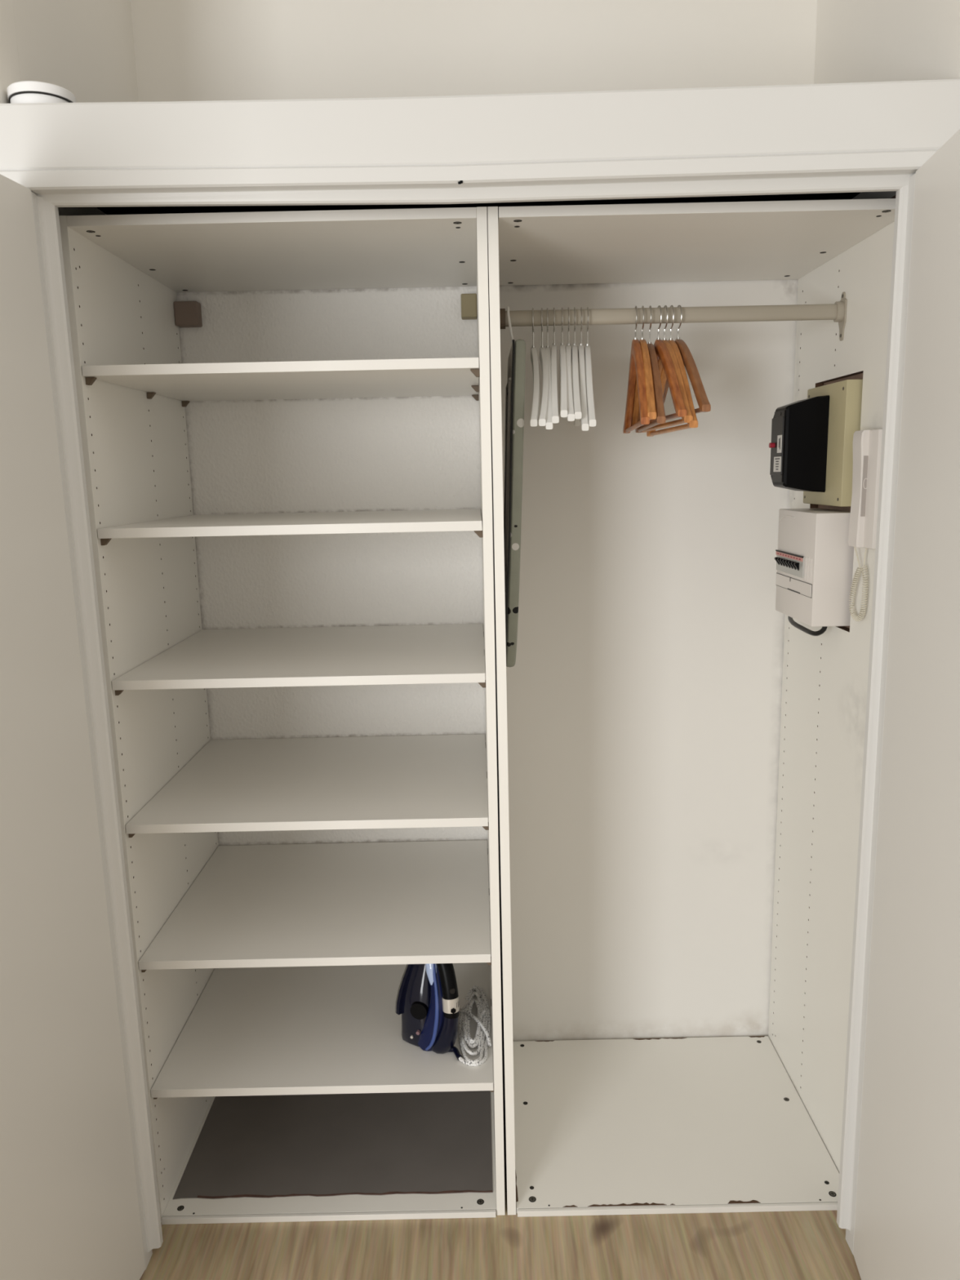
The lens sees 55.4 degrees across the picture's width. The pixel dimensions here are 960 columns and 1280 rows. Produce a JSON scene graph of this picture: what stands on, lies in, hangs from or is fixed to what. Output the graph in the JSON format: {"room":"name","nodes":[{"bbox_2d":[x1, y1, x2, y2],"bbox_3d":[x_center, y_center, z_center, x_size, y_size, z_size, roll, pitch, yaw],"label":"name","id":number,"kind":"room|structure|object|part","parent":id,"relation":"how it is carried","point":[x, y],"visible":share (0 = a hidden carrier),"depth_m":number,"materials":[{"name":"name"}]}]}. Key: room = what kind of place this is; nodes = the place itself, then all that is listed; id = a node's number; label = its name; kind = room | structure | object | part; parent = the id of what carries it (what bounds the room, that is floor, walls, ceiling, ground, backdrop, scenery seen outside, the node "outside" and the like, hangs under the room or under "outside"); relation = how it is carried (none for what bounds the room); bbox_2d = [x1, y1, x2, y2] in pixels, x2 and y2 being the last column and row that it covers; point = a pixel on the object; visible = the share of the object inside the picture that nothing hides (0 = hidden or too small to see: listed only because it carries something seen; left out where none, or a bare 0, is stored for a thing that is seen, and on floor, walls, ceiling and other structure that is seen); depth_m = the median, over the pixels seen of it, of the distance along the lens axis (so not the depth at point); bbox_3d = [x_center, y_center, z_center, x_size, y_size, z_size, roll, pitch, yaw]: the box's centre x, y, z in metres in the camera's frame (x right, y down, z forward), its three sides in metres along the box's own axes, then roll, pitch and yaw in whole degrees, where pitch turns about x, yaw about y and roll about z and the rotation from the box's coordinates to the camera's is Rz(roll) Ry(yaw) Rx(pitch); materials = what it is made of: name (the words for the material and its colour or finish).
{"room":"closet","nodes":[
{"label":"closet","id":0,"kind":"room"},
{"bbox_2d":[0,0,21,103],"bbox_3d":[-1.670,-0.230,1.622,1.815,3.050,0.100,-1,10,0],"label":"wall","id":1,"kind":"structure","parent":0,"point":[10,73],"depth_m":1.50,"materials":[{"name":"white paint"}]},
{"bbox_2d":[0,173,145,1279],"bbox_3d":[-0.745,0.331,1.303,0.032,2.013,0.703,0,10,7],"label":"door","id":2,"kind":"structure","parent":1,"relation":"in","point":[69,1210],"depth_m":1.49,"materials":[{"name":"paint"}]},
{"bbox_2d":[31,191,163,1269],"bbox_3d":[-0.693,0.254,1.671,0.052,1.984,0.027,-1,10,0],"label":"trim","id":3,"kind":"structure","parent":1,"relation":"attached to","point":[48,213],"depth_m":1.64,"materials":[{"name":"white paint"}]},
{"bbox_2d":[0,150,937,193],"bbox_3d":[0.012,-0.755,1.482,1.600,0.036,0.046,-1,10,0],"label":"trim","id":4,"kind":"structure","parent":1,"relation":"attached to","point":[238,179],"depth_m":1.46,"materials":[{"name":"white paint"}]},
{"bbox_2d":[35,173,915,207],"bbox_3d":[0.000,-0.733,1.494,1.465,0.029,0.022,-1,10,0],"label":"trim","id":5,"kind":"structure","parent":1,"relation":"attached to","point":[887,182],"depth_m":1.49,"materials":[{"name":"white paint"}]},
{"bbox_2d":[0,79,959,170],"bbox_3d":[0.011,-0.820,1.472,1.600,0.112,0.042,-1,10,0],"label":"trim","id":6,"kind":"structure","parent":1,"relation":"attached to","point":[920,114],"depth_m":1.45,"materials":[{"name":"white paint"}]},
{"bbox_2d":[6,80,75,103],"bbox_3d":[-0.723,-0.872,1.514,0.104,0.061,0.104,-1,10,0],"label":"tub","id":7,"kind":"object","parent":6,"relation":"on","point":[24,91],"visible":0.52,"depth_m":1.47,"materials":[{"name":"white plastic"}]},
{"bbox_2d":[13,0,138,215],"bbox_3d":[-0.814,-0.311,1.964,0.100,3.050,0.593,-1,10,0],"label":"wall","id":8,"kind":"structure","parent":0,"point":[85,48],"depth_m":1.79,"materials":[{"name":"white paint"}]},
{"bbox_2d":[130,0,817,1041],"bbox_3d":[0.009,-0.390,2.305,1.750,3.050,0.100,-1,10,0],"label":"wall","id":9,"kind":"structure","parent":0,"point":[644,684],"depth_m":2.28,"materials":[{"name":"white paint"}]},
{"bbox_2d":[173,301,202,327],"bbox_3d":[-0.691,-0.770,2.161,0.056,0.054,0.034,-1,10,0],"label":"anchor cover","id":10,"kind":"object","parent":9,"relation":"attached to","point":[187,313],"visible":1,"depth_m":2.15,"materials":[{"name":"brown plastic"}]},
{"bbox_2d":[97,191,861,214],"bbox_3d":[-0.001,-0.899,1.819,1.550,0.025,0.673,-1,10,0],"label":"trim","id":11,"kind":"structure","parent":9,"relation":"attached to","point":[829,196],"depth_m":1.88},
{"bbox_2d":[139,1100,861,1279],"bbox_3d":[0.061,1.568,0.229,5.200,0.060,4.900,-1,10,0],"label":"floor","id":12,"kind":"structure","parent":0,"point":[800,1245],"depth_m":1.86,"materials":[{"name":"brown wood"}]},
{"bbox_2d":[58,206,505,1224],"bbox_3d":[-0.342,0.192,2.051,0.748,2.010,0.594,-1,10,0],"label":"shelving unit","id":13,"kind":"object","parent":12,"relation":"on","point":[261,970],"visible":1,"depth_m":1.94,"materials":[{"name":"white wood"}]},
{"bbox_3d":[-0.707,0.199,2.054,0.018,2.010,0.588,-1,10,0],"label":"panel","id":14,"kind":"part","parent":13,"relation":"part of","materials":[{"name":"white plastic"}]},
{"bbox_3d":[-0.363,-0.788,1.876,0.712,0.018,0.588,-1,10,0],"label":"panel","id":15,"kind":"part","parent":13,"relation":"part of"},
{"bbox_2d":[81,357,479,401],"bbox_3d":[-0.358,-0.540,1.919,0.709,0.018,0.582,-1,10,0],"label":"shelf","id":16,"kind":"object","parent":13,"relation":"attached to","point":[453,376],"depth_m":1.75,"materials":[{"name":"white laminate"}]},
{"bbox_2d":[97,508,482,538],"bbox_3d":[-0.352,-0.255,1.971,0.709,0.018,0.582,-1,10,0],"label":"shelf","id":17,"kind":"object","parent":13,"relation":"attached to","point":[181,522],"depth_m":1.72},
{"bbox_2d":[111,623,484,690],"bbox_3d":[-0.346,0.027,2.022,0.709,0.018,0.582,-1,10,0],"label":"shelf","id":18,"kind":"object","parent":13,"relation":"attached to","point":[197,657],"depth_m":1.91,"materials":[{"name":"white laminate"}]},
{"bbox_2d":[125,733,488,833],"bbox_3d":[-0.340,0.311,2.074,0.709,0.018,0.582,-1,10,0],"label":"shelf","id":19,"kind":"object","parent":13,"relation":"attached to","point":[440,780],"depth_m":1.98,"materials":[{"name":"white laminate"}]},
{"bbox_2d":[138,840,490,969],"bbox_3d":[-0.334,0.597,2.126,0.709,0.018,0.582,-1,10,0],"label":"shelf","id":20,"kind":"object","parent":13,"relation":"attached to","point":[399,902],"depth_m":2.05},
{"bbox_2d":[151,962,493,1097],"bbox_3d":[-0.328,0.880,2.178,0.709,0.018,0.582,-1,10,0],"label":"shelf","id":21,"kind":"object","parent":13,"relation":"attached to","point":[318,1029],"depth_m":2.05,"materials":[{"name":"white laminate"}]},
{"bbox_3d":[-0.322,1.173,2.235,0.711,0.012,0.585,-1,10,0],"label":"panel","id":22,"kind":"part","parent":13,"relation":"part of","materials":[{"name":"white plastic"}]},
{"bbox_2d":[173,1090,493,1199],"bbox_3d":[-0.322,1.162,2.253,0.698,0.002,0.540,-1,10,0],"label":"sheet","id":23,"kind":"object","parent":13,"relation":"on","point":[434,1142],"visible":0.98,"depth_m":2.13,"materials":[{"name":"grey fabric"}]},
{"bbox_2d":[395,963,491,1066],"bbox_3d":[-0.024,0.769,2.054,0.210,0.261,0.272,8,14,41],"label":"iron","id":24,"kind":"object","parent":13,"relation":"on","point":[427,1000],"visible":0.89,"depth_m":1.99,"materials":[{"name":"blue plastic"}]},
{"bbox_3d":[-0.088,0.785,1.990,0.055,0.255,0.105,-9,13,-36],"label":"handle","id":25,"kind":"part","parent":24,"relation":"part of","materials":[{"name":"blue plastic"}]},
{"bbox_3d":[-0.012,0.868,2.088,0.073,0.025,0.303,-1,10,0],"label":"power cord","id":26,"kind":"part","parent":24,"relation":"part of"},
{"bbox_3d":[-0.008,0.868,2.062,0.016,0.025,0.144,-7,12,-28],"label":"cord","id":27,"kind":"part","parent":24,"relation":"part of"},
{"bbox_2d":[460,293,476,319],"bbox_3d":[-0.026,-0.788,2.159,0.037,0.053,0.038,-1,10,0],"label":"anchor cover","id":28,"kind":"object","parent":13,"relation":"attached to","point":[468,301],"visible":0.99,"depth_m":2.14,"materials":[{"name":"beige plastic"}]},
{"bbox_3d":[0.022,0.184,2.054,0.018,2.010,0.588,-1,10,0],"label":"panel","id":29,"kind":"part","parent":13,"relation":"part of","materials":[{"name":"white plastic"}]},
{"bbox_2d":[487,198,895,1217],"bbox_3d":[0.413,0.176,2.052,0.762,2.010,0.594,-1,10,0],"label":"wardrobe","id":30,"kind":"object","parent":12,"relation":"on","point":[750,1123],"depth_m":2.03,"materials":[{"name":"white wood"}]},
{"bbox_3d":[0.044,0.183,2.054,0.022,2.010,0.588,-1,10,0],"label":"panel","id":31,"kind":"part","parent":30,"relation":"part of","materials":[{"name":"white plastic"}]},
{"bbox_2d":[503,306,525,666],"bbox_3d":[0.069,-0.317,1.970,0.052,0.767,0.300,-1,10,0],"label":"ironing board","id":32,"kind":"object","parent":30,"relation":"hanging from","point":[515,387],"visible":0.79,"depth_m":1.85,"materials":[{"name":"grey metal"}]},
{"bbox_3d":[0.057,-0.325,1.968,0.021,0.446,0.200,-1,10,0],"label":"folded leg","id":33,"kind":"part","parent":32,"relation":"part of","materials":[{"name":"metal"}]},
{"bbox_2d":[530,307,540,426],"bbox_3d":[0.117,-0.571,1.938,0.019,0.250,0.410,0,10,4],"label":"hanger","id":34,"kind":"object","parent":30,"relation":"hanging from","point":[535,411],"visible":0.99,"depth_m":1.83,"materials":[{"name":"white plastic"}]},
{"bbox_2d":[538,307,548,426],"bbox_3d":[0.137,-0.571,1.938,0.021,0.249,0.410,0,10,5],"label":"hanger","id":35,"kind":"object","parent":30,"relation":"hanging from","point":[543,356],"visible":0.91,"depth_m":1.82,"materials":[{"name":"white plastic"}]},
{"bbox_2d":[545,307,552,429],"bbox_3d":[0.145,-0.569,1.939,0.014,0.256,0.410,0,10,4],"label":"hanger","id":36,"kind":"object","parent":30,"relation":"hanging from","point":[548,425],"visible":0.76,"depth_m":1.82,"materials":[{"name":"white plastic"}]},
{"bbox_2d":[551,307,559,423],"bbox_3d":[0.157,-0.574,1.937,0.014,0.244,0.410,0,10,4],"label":"hanger","id":37,"kind":"object","parent":30,"relation":"hanging from","point":[554,402],"visible":0.94,"depth_m":1.82,"materials":[{"name":"white plastic"}]},
{"bbox_2d":[558,307,567,417],"bbox_3d":[0.175,-0.580,1.936,0.014,0.234,0.410,0,10,5],"label":"hanger","id":38,"kind":"object","parent":30,"relation":"hanging from","point":[562,411],"visible":0.98,"depth_m":1.83,"materials":[{"name":"white plastic"}]},
{"bbox_2d":[563,306,574,421],"bbox_3d":[0.186,-0.577,1.937,0.016,0.241,0.410,0,10,4],"label":"hanger","id":39,"kind":"object","parent":30,"relation":"hanging from","point":[571,414],"visible":0.79,"depth_m":1.82,"materials":[{"name":"white plastic"}]},
{"bbox_2d":[571,306,582,419],"bbox_3d":[0.199,-0.578,1.936,0.014,0.238,0.410,0,10,4],"label":"hanger","id":40,"kind":"object","parent":30,"relation":"hanging from","point":[575,368],"visible":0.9,"depth_m":1.82,"materials":[{"name":"white plastic"}]},
{"bbox_2d":[573,306,588,431],"bbox_3d":[0.213,-0.568,1.940,0.014,0.260,0.410,0,10,4],"label":"hanger","id":41,"kind":"object","parent":30,"relation":"hanging from","point":[584,421],"visible":0.8,"depth_m":1.83,"materials":[{"name":"white plastic"}]},
{"bbox_2d":[580,306,595,426],"bbox_3d":[0.227,-0.572,1.939,0.014,0.252,0.410,-1,10,4],"label":"hanger","id":42,"kind":"object","parent":30,"relation":"hanging from","point":[588,376],"visible":0.78,"depth_m":1.82,"materials":[{"name":"white plastic"}]},
{"bbox_2d":[622,306,649,433],"bbox_3d":[0.328,-0.572,1.924,0.018,0.251,0.420,0,10,4],"label":"hanger","id":43,"kind":"object","parent":30,"relation":"hanging from","point":[636,364],"visible":0.98,"depth_m":1.88,"materials":[{"name":"brown wood"}]},
{"bbox_2d":[631,305,656,429],"bbox_3d":[0.342,-0.577,1.923,0.018,0.242,0.420,0,10,5],"label":"hanger","id":44,"kind":"object","parent":30,"relation":"hanging from","point":[651,403],"visible":0.73,"depth_m":1.83,"materials":[{"name":"brown wood"}]},
{"bbox_2d":[635,305,666,432],"bbox_3d":[0.358,-0.573,1.924,0.018,0.250,0.420,0,10,4],"label":"hanger","id":45,"kind":"object","parent":30,"relation":"hanging from","point":[660,414],"visible":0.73,"depth_m":1.82,"materials":[{"name":"brown wood"}]},
{"bbox_2d":[640,305,686,426],"bbox_3d":[0.376,-0.579,1.923,0.018,0.238,0.420,-2,10,-2],"label":"hanger","id":46,"kind":"object","parent":30,"relation":"hanging from","point":[661,350],"visible":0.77,"depth_m":1.81,"materials":[{"name":"brown wood"}]},
{"bbox_2d":[642,305,693,432],"bbox_3d":[0.389,-0.574,1.924,0.018,0.250,0.420,-1,10,-1],"label":"hanger","id":47,"kind":"object","parent":30,"relation":"hanging from","point":[686,419],"visible":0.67,"depth_m":1.83,"materials":[{"name":"brown wood"}]},
{"bbox_2d":[646,305,697,436],"bbox_3d":[0.402,-0.570,1.925,0.018,0.259,0.420,-1,10,-1],"label":"hanger","id":48,"kind":"object","parent":30,"relation":"hanging from","point":[693,424],"visible":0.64,"depth_m":1.85,"materials":[{"name":"brown wood"}]},
{"bbox_3d":[0.397,-0.668,1.907,0.723,0.097,0.034,-1,10,0],"label":"clothes rail","id":49,"kind":"part","parent":30,"relation":"part of","materials":[{"name":"metal"}]},
{"bbox_3d":[0.436,1.157,2.233,0.718,0.012,0.581,-1,10,0],"label":"panel","id":50,"kind":"part","parent":30,"relation":"part of","materials":[{"name":"white plastic"}]},
{"bbox_2d":[662,305,711,420],"bbox_3d":[0.417,-0.584,1.922,0.018,0.230,0.420,-2,10,-3],"label":"hanger","id":51,"kind":"object","parent":30,"relation":"hanging from","point":[704,404],"visible":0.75,"depth_m":1.81,"materials":[{"name":"brown wood"}]},
{"bbox_3d":[0.394,-0.804,1.876,0.724,0.018,0.588,-1,10,0],"label":"panel","id":52,"kind":"part","parent":30,"relation":"part of","materials":[{"name":"white laminate"}]},
{"bbox_3d":[0.785,0.168,2.055,0.018,2.010,0.588,-1,10,0],"label":"panel","id":53,"kind":"part","parent":30,"relation":"part of","materials":[{"name":"white plastic"}]},
{"bbox_2d":[848,428,882,621],"bbox_3d":[0.753,-0.220,1.795,0.030,0.377,0.100,-1,10,0],"label":"intercom","id":54,"kind":"object","parent":30,"relation":"attached to","point":[867,444],"visible":1,"depth_m":1.77,"materials":[{"name":"white plastic"}]},
{"bbox_3d":[0.758,-0.113,1.831,0.016,0.153,0.068,-1,10,0],"label":"coiled cord","id":55,"kind":"part","parent":54,"relation":"part of","materials":[{"name":"beige plastic"}]},
{"bbox_2d":[813,0,939,628],"bbox_3d":[0.836,-0.345,1.964,0.100,3.050,0.593,-1,10,0],"label":"wall","id":56,"kind":"structure","parent":0,"point":[857,41],"depth_m":1.78,"materials":[{"name":"white paint"}]},
{"bbox_2d":[774,507,853,626],"bbox_3d":[0.735,-0.166,2.018,0.108,0.238,0.238,-1,10,0],"label":"box","id":57,"kind":"object","parent":56,"relation":"attached to","point":[814,558],"visible":0.98,"depth_m":1.92,"materials":[{"name":"white plastic"}]},
{"bbox_2d":[782,559,787,567],"bbox_3d":[0.686,-0.173,2.056,0.010,0.018,0.009,-1,10,0],"label":"switch","id":58,"kind":"object","parent":57,"relation":"attached to","point":[784,561],"depth_m":2.05,"materials":[{"name":"black plastic"}]},
{"bbox_2d":[785,560,790,568],"bbox_3d":[0.686,-0.169,2.038,0.010,0.018,0.009,-1,10,0],"label":"switch","id":59,"kind":"object","parent":57,"relation":"attached to","point":[787,564],"depth_m":2.04,"materials":[{"name":"black plastic"}]},
{"bbox_2d":[787,560,793,568],"bbox_3d":[0.687,-0.166,2.020,0.010,0.018,0.009,-1,10,0],"label":"switch","id":60,"kind":"object","parent":57,"relation":"attached to","point":[789,562],"depth_m":2.02,"materials":[{"name":"black plastic"}]},
{"bbox_2d":[791,561,795,569],"bbox_3d":[0.687,-0.163,2.002,0.010,0.018,0.009,-1,10,0],"label":"switch","id":61,"kind":"object","parent":57,"relation":"attached to","point":[793,566],"depth_m":2.00,"materials":[{"name":"black plastic"}]},
{"bbox_2d":[793,562,799,570],"bbox_3d":[0.687,-0.159,1.984,0.010,0.018,0.009,-1,10,0],"label":"switch","id":62,"kind":"object","parent":57,"relation":"attached to","point":[796,565],"depth_m":1.98,"materials":[{"name":"black plastic"}]},
{"bbox_2d":[787,616,827,635],"bbox_3d":[0.741,-0.044,2.098,0.043,0.033,0.260,0,10,5],"label":"cable","id":63,"kind":"object","parent":57,"relation":"attached to","point":[791,620],"visible":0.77,"depth_m":2.02,"materials":[{"name":"grey plastic"}]},
{"bbox_2d":[803,378,862,506],"bbox_3d":[0.759,-0.417,1.955,0.050,0.252,0.222,-1,10,0],"label":"panel","id":64,"kind":"object","parent":56,"relation":"attached to","point":[845,396],"visible":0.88,"depth_m":1.87,"materials":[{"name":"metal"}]},
{"bbox_2d":[768,395,829,492],"bbox_3d":[0.683,-0.424,1.990,0.103,0.201,0.122,-1,10,0],"label":"meter","id":65,"kind":"object","parent":64,"relation":"attached to","point":[798,446],"visible":1,"depth_m":1.94,"materials":[{"name":"black plastic"}]},
{"bbox_3d":[0.644,-0.418,1.978,0.005,0.150,0.076,-1,10,0],"label":"plate","id":66,"kind":"part","parent":65,"relation":"part of","materials":[{"name":"grey plastic"}]},
{"bbox_2d":[934,0,959,79],"bbox_3d":[1.704,-0.301,1.623,1.835,3.050,0.100,-1,10,0],"label":"wall","id":67,"kind":"structure","parent":0,"point":[948,53],"depth_m":1.50,"materials":[{"name":"white paint"}]},
{"bbox_2d":[836,173,915,1253],"bbox_3d":[0.734,0.218,1.671,0.056,1.972,0.027,-1,10,0],"label":"trim","id":68,"kind":"structure","parent":67,"relation":"attached to","point":[847,1143],"depth_m":1.66,"materials":[{"name":"white paint"}]},
{"bbox_2d":[853,128,959,1279],"bbox_3d":[0.686,0.300,1.304,0.027,2.013,0.703,0,10,8],"label":"door","id":69,"kind":"structure","parent":67,"relation":"in","point":[907,1221],"depth_m":1.43,"materials":[{"name":"paint"}]}
]}

